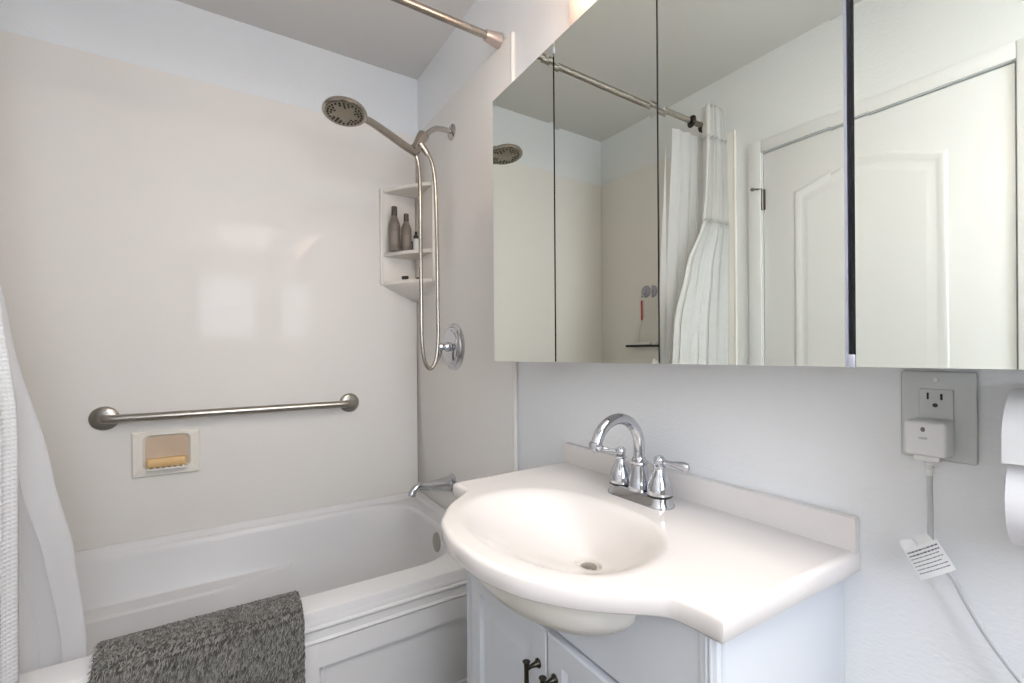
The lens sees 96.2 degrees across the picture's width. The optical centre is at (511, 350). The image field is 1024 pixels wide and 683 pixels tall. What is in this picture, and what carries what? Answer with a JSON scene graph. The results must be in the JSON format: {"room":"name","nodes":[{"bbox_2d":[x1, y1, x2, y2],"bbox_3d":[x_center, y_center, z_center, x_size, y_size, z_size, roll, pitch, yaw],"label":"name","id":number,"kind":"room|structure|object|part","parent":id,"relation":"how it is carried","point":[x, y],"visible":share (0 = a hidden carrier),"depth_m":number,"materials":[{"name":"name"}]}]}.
{"room":"bathroom","nodes":[
{"label":"bathroom","id":0,"kind":"room"},
{"bbox_2d":[0,0,417,136],"bbox_3d":[-1.165,-0.077,1.791,1.656,2.440,0.080,0,0,-33],"label":"wall","id":1,"kind":"structure","parent":0,"point":[174,37],"depth_m":1.76,"materials":[{"name":"white paint"}]},
{"bbox_2d":[0,30,417,550],"bbox_3d":[-1.106,-0.174,1.772,1.543,1.683,0.016,0,0,-33],"label":"surround panel","id":2,"kind":"object","parent":1,"relation":"attached to","point":[169,242],"visible":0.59,"depth_m":1.72,"materials":[{"name":"plastic"}]},
{"bbox_2d":[131,427,199,478],"bbox_3d":[-1.243,0.367,1.652,0.199,0.162,0.035,0,0,-33],"label":"soap dish","id":3,"kind":"object","parent":2,"relation":"attached to","point":[145,445],"visible":0.91,"depth_m":1.66,"materials":[{"name":"white ceramic"}]},
{"bbox_2d":[146,455,186,467],"bbox_3d":[-1.241,0.397,1.650,0.116,0.031,0.029,0,0,-33],"label":"soap bar","id":4,"kind":"object","parent":3,"relation":"in","point":[180,459],"visible":1,"depth_m":1.64,"materials":[{"name":"brown"}]},
{"bbox_2d":[88,393,358,429],"bbox_3d":[-1.040,0.228,1.768,0.894,0.082,0.060,0,0,-33],"label":"grab bar","id":5,"kind":"object","parent":2,"relation":"attached to","point":[105,417],"visible":1,"depth_m":1.68,"materials":[{"name":"silver metal"}]},
{"bbox_2d":[379,180,435,301],"bbox_3d":[-0.464,-0.486,2.035,0.176,0.504,0.236,0,0,-33],"label":"corner shelf","id":6,"kind":"object","parent":2,"relation":"attached to","point":[393,265],"visible":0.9,"depth_m":2.09,"materials":[{"name":"white plastic"}]},
{"bbox_2d":[388,206,399,251],"bbox_3d":[-0.525,-0.544,2.048,0.052,0.198,0.052,0,0,-33],"label":"shampoo bottle","id":7,"kind":"object","parent":6,"relation":"on","point":[394,225],"visible":0.98,"depth_m":2.03,"materials":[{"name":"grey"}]},
{"bbox_2d":[401,213,411,250],"bbox_3d":[-0.473,-0.530,2.057,0.046,0.168,0.046,0,0,-33],"label":"shampoo bottle","id":8,"kind":"object","parent":6,"relation":"on","point":[406,233],"visible":0.82,"depth_m":2.04,"materials":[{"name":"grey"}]},
{"bbox_3d":[-0.462,-0.438,2.043,0.165,0.016,0.225,0,0,-33],"label":"shelf","id":9,"kind":"part","parent":6,"relation":"part of","materials":[{"name":"white plastic"}]},
{"bbox_3d":[-0.461,-0.275,2.043,0.165,0.082,0.225,0,0,-33],"label":"shelf","id":10,"kind":"part","parent":6,"relation":"part of","materials":[{"name":"white plastic"}]},
{"bbox_2d":[413,232,418,249],"bbox_3d":[-0.435,-0.494,2.082,0.031,0.095,0.031,0,0,-33],"label":"bottle","id":11,"kind":"object","parent":6,"relation":"on","point":[416,237],"visible":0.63,"depth_m":2.07,"materials":[{"name":"white plastic"}]},
{"bbox_2d":[176,0,475,79],"bbox_3d":[-0.295,-1.343,0.497,1.736,0.080,3.206,0,0,-33],"label":"ceiling","id":12,"kind":"structure","parent":0,"point":[389,35],"depth_m":1.83,"materials":[{"name":"white paint"}]},
{"bbox_2d":[417,0,1023,682],"bbox_3d":[0.410,-0.088,0.945,0.080,2.440,3.206,0,0,-33],"label":"wall","id":13,"kind":"structure","parent":0,"point":[827,437],"depth_m":0.71,"materials":[{"name":"white paint"}]},
{"bbox_2d":[416,32,517,508],"bbox_3d":[-0.219,0.058,1.836,0.017,2.158,0.864,0,0,-33],"label":"surround panel","id":14,"kind":"object","parent":13,"relation":"attached to","point":[467,416],"visible":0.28,"depth_m":1.74,"materials":[{"name":"plastic"}]},
{"bbox_2d":[408,473,456,496],"bbox_3d":[-0.321,0.535,1.812,0.188,0.078,0.078,0,0,-33],"label":"tub spout","id":15,"kind":"object","parent":14,"relation":"attached to","point":[446,483],"visible":0.96,"depth_m":1.81,"materials":[{"name":"silver metal"}]},
{"bbox_2d":[411,124,455,155],"bbox_3d":[-0.312,-0.825,1.787,0.194,0.171,0.064,0,0,-40],"label":"pipe","id":16,"kind":"object","parent":14,"relation":"attached to","point":[422,137],"visible":0.94,"depth_m":1.76,"materials":[{"name":"grey metal"}]},
{"bbox_2d":[322,96,417,156],"bbox_3d":[-0.448,-0.759,1.553,0.136,0.052,0.390,0,0,41],"label":"shower","id":17,"kind":"object","parent":16,"relation":"attached to","point":[341,110],"visible":1,"depth_m":1.47,"materials":[{"name":"silver metal"}]},
{"bbox_3d":[-0.444,-0.759,1.600,0.029,0.051,0.288,0,0,31],"label":"handle","id":18,"kind":"part","parent":17,"relation":"part of","materials":[{"name":"silver metal"}]},
{"bbox_2d":[418,142,429,155],"bbox_3d":[-0.337,-0.771,1.753,0.047,0.050,0.028,0,0,-33],"label":"outlet","id":19,"kind":"object","parent":16,"relation":"attached to","point":[422,147],"depth_m":1.74,"materials":[{"name":"silver metal"}]},
{"bbox_2d":[415,153,439,370],"bbox_3d":[-0.323,-0.345,1.750,0.097,0.839,0.028,0,0,-33],"label":"shower hose","id":20,"kind":"object","parent":16,"relation":"hanging from","point":[428,155],"visible":1,"depth_m":1.74,"materials":[{"name":"silver metal"}]},
{"bbox_2d":[391,0,502,48],"bbox_3d":[-0.691,-1.032,1.117,1.544,0.048,0.048,0,0,-33],"label":"curtain rod","id":21,"kind":"object","parent":14,"relation":"attached to","point":[494,38],"visible":1,"depth_m":1.44,"materials":[{"name":"silver metal"}]},
{"bbox_2d":[0,297,18,682],"bbox_3d":[-1.145,-0.052,0.799,0.408,2.110,0.094,0,0,-33],"label":"shower curtain","id":22,"kind":"object","parent":21,"relation":"hanging from","point":[9,496],"visible":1,"depth_m":0.88,"materials":[{"name":"fabric"}]},
{"bbox_2d":[0,285,86,674],"bbox_3d":[-1.163,-0.072,0.905,0.460,1.830,0.135,0,0,-33],"label":"liner","id":23,"kind":"object","parent":21,"relation":"hanging from","point":[52,630],"visible":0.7,"depth_m":1.01,"materials":[{"name":"plastic"}]},
{"bbox_3d":[-0.691,-1.032,1.117,1.484,0.024,0.024,0,0,-33],"label":"rod","id":24,"kind":"part","parent":21,"relation":"part of","materials":[{"name":"silver metal"}]},
{"bbox_2d":[433,323,464,369],"bbox_3d":[-0.266,-0.016,1.820,0.082,0.188,0.188,0,0,-33],"label":"shower valve","id":25,"kind":"object","parent":14,"relation":"attached to","point":[453,346],"visible":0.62,"depth_m":1.80,"materials":[{"name":"silver metal"}]},
{"bbox_3d":[-0.293,0.020,1.821,0.046,0.071,0.021,0,0,20],"label":"lever","id":26,"kind":"part","parent":25,"relation":"part of","materials":[{"name":"silver metal"}]},
{"bbox_2d":[569,0,596,26],"bbox_3d":[0.261,-0.924,0.966,0.136,0.145,0.537,0,0,-33],"label":"vanity light","id":27,"kind":"object","parent":13,"relation":"attached to","point":[577,8],"visible":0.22,"depth_m":1.18,"materials":[{"name":"white glass"}]},
{"bbox_2d":[563,443,859,553],"bbox_3d":[0.333,0.278,0.979,0.015,0.053,0.687,0,0,-33],"label":"backsplash","id":28,"kind":"structure","parent":13,"relation":"attached to","point":[838,529],"depth_m":0.81,"materials":[{"name":"white ceramic"}]},
{"bbox_2d":[493,0,1023,369],"bbox_3d":[0.329,-0.350,0.834,0.172,0.751,1.145,0,0,-33],"label":"medicine cabinet","id":29,"kind":"object","parent":13,"relation":"attached to","point":[830,183],"visible":1,"depth_m":0.64,"materials":[{"name":"grey"}]},
{"bbox_3d":[0.024,-0.336,1.157,0.004,0.727,0.271,0,0,-33],"label":"mirror door","id":30,"kind":"part","parent":29,"relation":"part of","materials":[{"name":"silver metal"}]},
{"bbox_3d":[0.177,-0.342,0.920,0.004,0.733,0.284,0,0,-33],"label":"mirror door","id":31,"kind":"part","parent":29,"relation":"part of","materials":[{"name":"silver metal"}]},
{"bbox_3d":[0.181,-0.342,0.922,0.008,0.731,0.282,0,0,-33],"label":"door frame","id":32,"kind":"part","parent":29,"relation":"part of","materials":[{"name":"grey metal"}]},
{"bbox_3d":[0.331,-0.348,0.678,0.004,0.739,0.279,0,0,-33],"label":"mirror door","id":33,"kind":"part","parent":29,"relation":"part of","materials":[{"name":"silver metal"}]},
{"bbox_3d":[0.409,-0.349,0.561,0.011,0.737,0.004,0,0,-33],"label":"edge trim","id":34,"kind":"part","parent":29,"relation":"part of","materials":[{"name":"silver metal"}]},
{"bbox_3d":[0.489,-0.354,0.431,0.004,0.745,0.287,0,0,-33],"label":"mirror door","id":35,"kind":"part","parent":29,"relation":"part of","materials":[{"name":"silver metal"}]},
{"bbox_2d":[901,370,978,464],"bbox_3d":[0.570,0.086,0.615,0.009,0.119,0.078,0,0,-33],"label":"wall outlet","id":36,"kind":"object","parent":13,"relation":"attached to","point":[952,396],"visible":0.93,"depth_m":0.60,"materials":[{"name":"grey plastic"}]},
{"bbox_2d":[919,388,953,422],"bbox_3d":[0.568,0.087,0.615,0.005,0.072,0.035,0,0,-33],"label":"receptacle","id":37,"kind":"object","parent":36,"relation":"attached to","point":[934,403],"depth_m":0.61,"materials":[{"name":"grey plastic"}]},
{"bbox_2d":[900,418,1023,682],"bbox_3d":[0.579,0.511,0.561,0.038,0.840,0.162,0,0,-33],"label":"plug adapter","id":38,"kind":"object","parent":36,"relation":"attached to","point":[931,441],"visible":1,"depth_m":0.59,"materials":[{"name":"white plastic"}]},
{"bbox_2d":[907,543,949,573],"bbox_3d":[0.542,0.272,0.599,0.005,0.046,0.043,0,0,-36],"label":"print","id":39,"kind":"object","parent":38,"relation":"attached to","point":[926,558],"depth_m":0.60,"materials":[{"name":"grey paper"}]},
{"bbox_3d":[0.591,0.542,0.553,0.012,0.778,0.134,0,0,-37],"label":"cord","id":40,"kind":"part","parent":38,"relation":"part of","materials":[{"name":"grey plastic"}]},
{"bbox_2d":[1001,387,1023,465],"bbox_3d":[0.602,0.119,0.456,0.128,0.164,0.138,0,0,-33],"label":"toilet paper holder","id":41,"kind":"object","parent":13,"relation":"attached to","point":[1012,436],"visible":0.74,"depth_m":0.47,"materials":[{"name":"white paper"}]},
{"bbox_2d":[1005,464,1023,545],"bbox_3d":[0.597,0.158,0.460,0.112,0.112,0.122,0,0,-33],"label":"toilet paper roll","id":42,"kind":"object","parent":41,"relation":"on","point":[1014,485],"visible":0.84,"depth_m":0.48,"materials":[{"name":"white paper"}]},
{"bbox_3d":[-0.278,1.177,0.497,1.736,0.080,3.206,0,0,-33],"label":"floor","id":43,"kind":"structure","parent":0,"visible":0},
{"bbox_2d":[19,491,467,682],"bbox_3d":[-0.881,0.903,1.434,1.544,0.476,0.786,0,0,-33],"label":"bathtub","id":44,"kind":"object","parent":43,"relation":"on","point":[383,598],"visible":0.74,"depth_m":1.57,"materials":[{"name":"white plastic"}]},
{"bbox_2d":[86,590,305,682],"bbox_3d":[-0.746,0.817,1.123,0.424,0.320,0.178,0,0,-33],"label":"bath mat","id":45,"kind":"object","parent":44,"relation":"on","point":[263,640],"visible":1,"depth_m":1.09,"materials":[{"name":"grey fabric"}]},
{"bbox_3d":[-0.661,0.920,1.133,1.285,0.269,0.009,0,0,-33],"label":"panel moulding","id":46,"kind":"part","parent":44,"relation":"part of","materials":[{"name":"white plastic"}]},
{"bbox_3d":[-0.290,0.745,1.789,0.017,0.082,0.082,0,0,-33],"label":"overflow plate","id":47,"kind":"part","parent":44,"relation":"part of","materials":[{"name":"silver metal"}]},
{"bbox_2d":[467,571,843,682],"bbox_3d":[0.189,0.736,0.881,0.369,0.796,0.644,0,0,-33],"label":"vanity cabinet","id":48,"kind":"object","parent":43,"relation":"on","point":[803,643],"visible":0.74,"depth_m":0.67,"materials":[{"name":"white paint"}]},
{"bbox_3d":[-0.093,0.738,1.067,0.018,0.796,0.026,0,0,-33],"label":"fluted post","id":49,"kind":"part","parent":48,"relation":"part of","materials":[{"name":"white paint"}]},
{"bbox_3d":[-0.007,0.755,0.923,0.018,0.531,0.280,0,0,-33],"label":"door","id":50,"kind":"part","parent":48,"relation":"part of","materials":[{"name":"white paint"}]},
{"bbox_3d":[0.034,0.590,0.810,0.033,0.090,0.017,0,0,-33],"label":"handle","id":51,"kind":"part","parent":48,"relation":"part of","materials":[{"name":"grey metal"}]},
{"bbox_3d":[0.059,0.590,0.770,0.033,0.090,0.017,0,0,-33],"label":"handle","id":52,"kind":"part","parent":48,"relation":"part of","materials":[{"name":"grey metal"}]},
{"bbox_3d":[0.146,0.753,0.685,0.018,0.531,0.280,0,0,-33],"label":"door","id":53,"kind":"part","parent":48,"relation":"part of","materials":[{"name":"white paint"}]},
{"bbox_3d":[0.075,0.410,0.809,0.018,0.144,0.607,0,0,-33],"label":"panel","id":54,"kind":"part","parent":48,"relation":"part of","materials":[{"name":"white paint"}]},
{"bbox_2d":[441,443,860,643],"bbox_3d":[0.131,0.343,0.849,0.497,0.179,0.689,0,0,-33],"label":"sink","id":55,"kind":"object","parent":48,"relation":"in","point":[565,553],"visible":0.96,"depth_m":0.73,"materials":[{"name":"white ceramic"}]},
{"bbox_2d":[588,413,689,509],"bbox_3d":[0.242,0.213,0.937,0.189,0.180,0.154,0,0,2],"label":"faucet","id":56,"kind":"object","parent":55,"relation":"on","point":[634,485],"visible":1,"depth_m":0.92,"materials":[{"name":"silver metal"}]},
{"bbox_3d":[0.203,0.214,0.998,0.066,0.019,0.014,0,0,23],"label":"lever","id":57,"kind":"part","parent":56,"relation":"part of","materials":[{"name":"silver metal"}]},
{"bbox_3d":[0.234,0.242,0.986,0.049,0.076,0.049,0,0,-33],"label":"handle","id":58,"kind":"part","parent":56,"relation":"part of","materials":[{"name":"silver metal"}]},
{"bbox_3d":[0.262,0.250,0.943,0.048,0.066,0.048,0,0,-33],"label":"spout","id":59,"kind":"part","parent":56,"relation":"part of","materials":[{"name":"silver metal"}]},
{"bbox_3d":[0.262,0.292,0.943,0.056,0.021,0.158,0,0,-33],"label":"plate","id":60,"kind":"part","parent":56,"relation":"part of","materials":[{"name":"silver metal"}]},
{"bbox_3d":[0.289,0.242,0.900,0.049,0.076,0.049,0,0,-33],"label":"handle","id":61,"kind":"part","parent":56,"relation":"part of","materials":[{"name":"silver metal"}]},
{"bbox_3d":[0.311,0.219,0.880,0.014,0.019,0.060,0,0,-45],"label":"lever","id":62,"kind":"part","parent":56,"relation":"part of","materials":[{"name":"silver metal"}]},
{"bbox_3d":[0.241,0.736,0.547,0.018,0.796,0.026,0,0,-33],"label":"fluted post","id":63,"kind":"part","parent":48,"relation":"part of","materials":[{"name":"white paint"}]}
]}

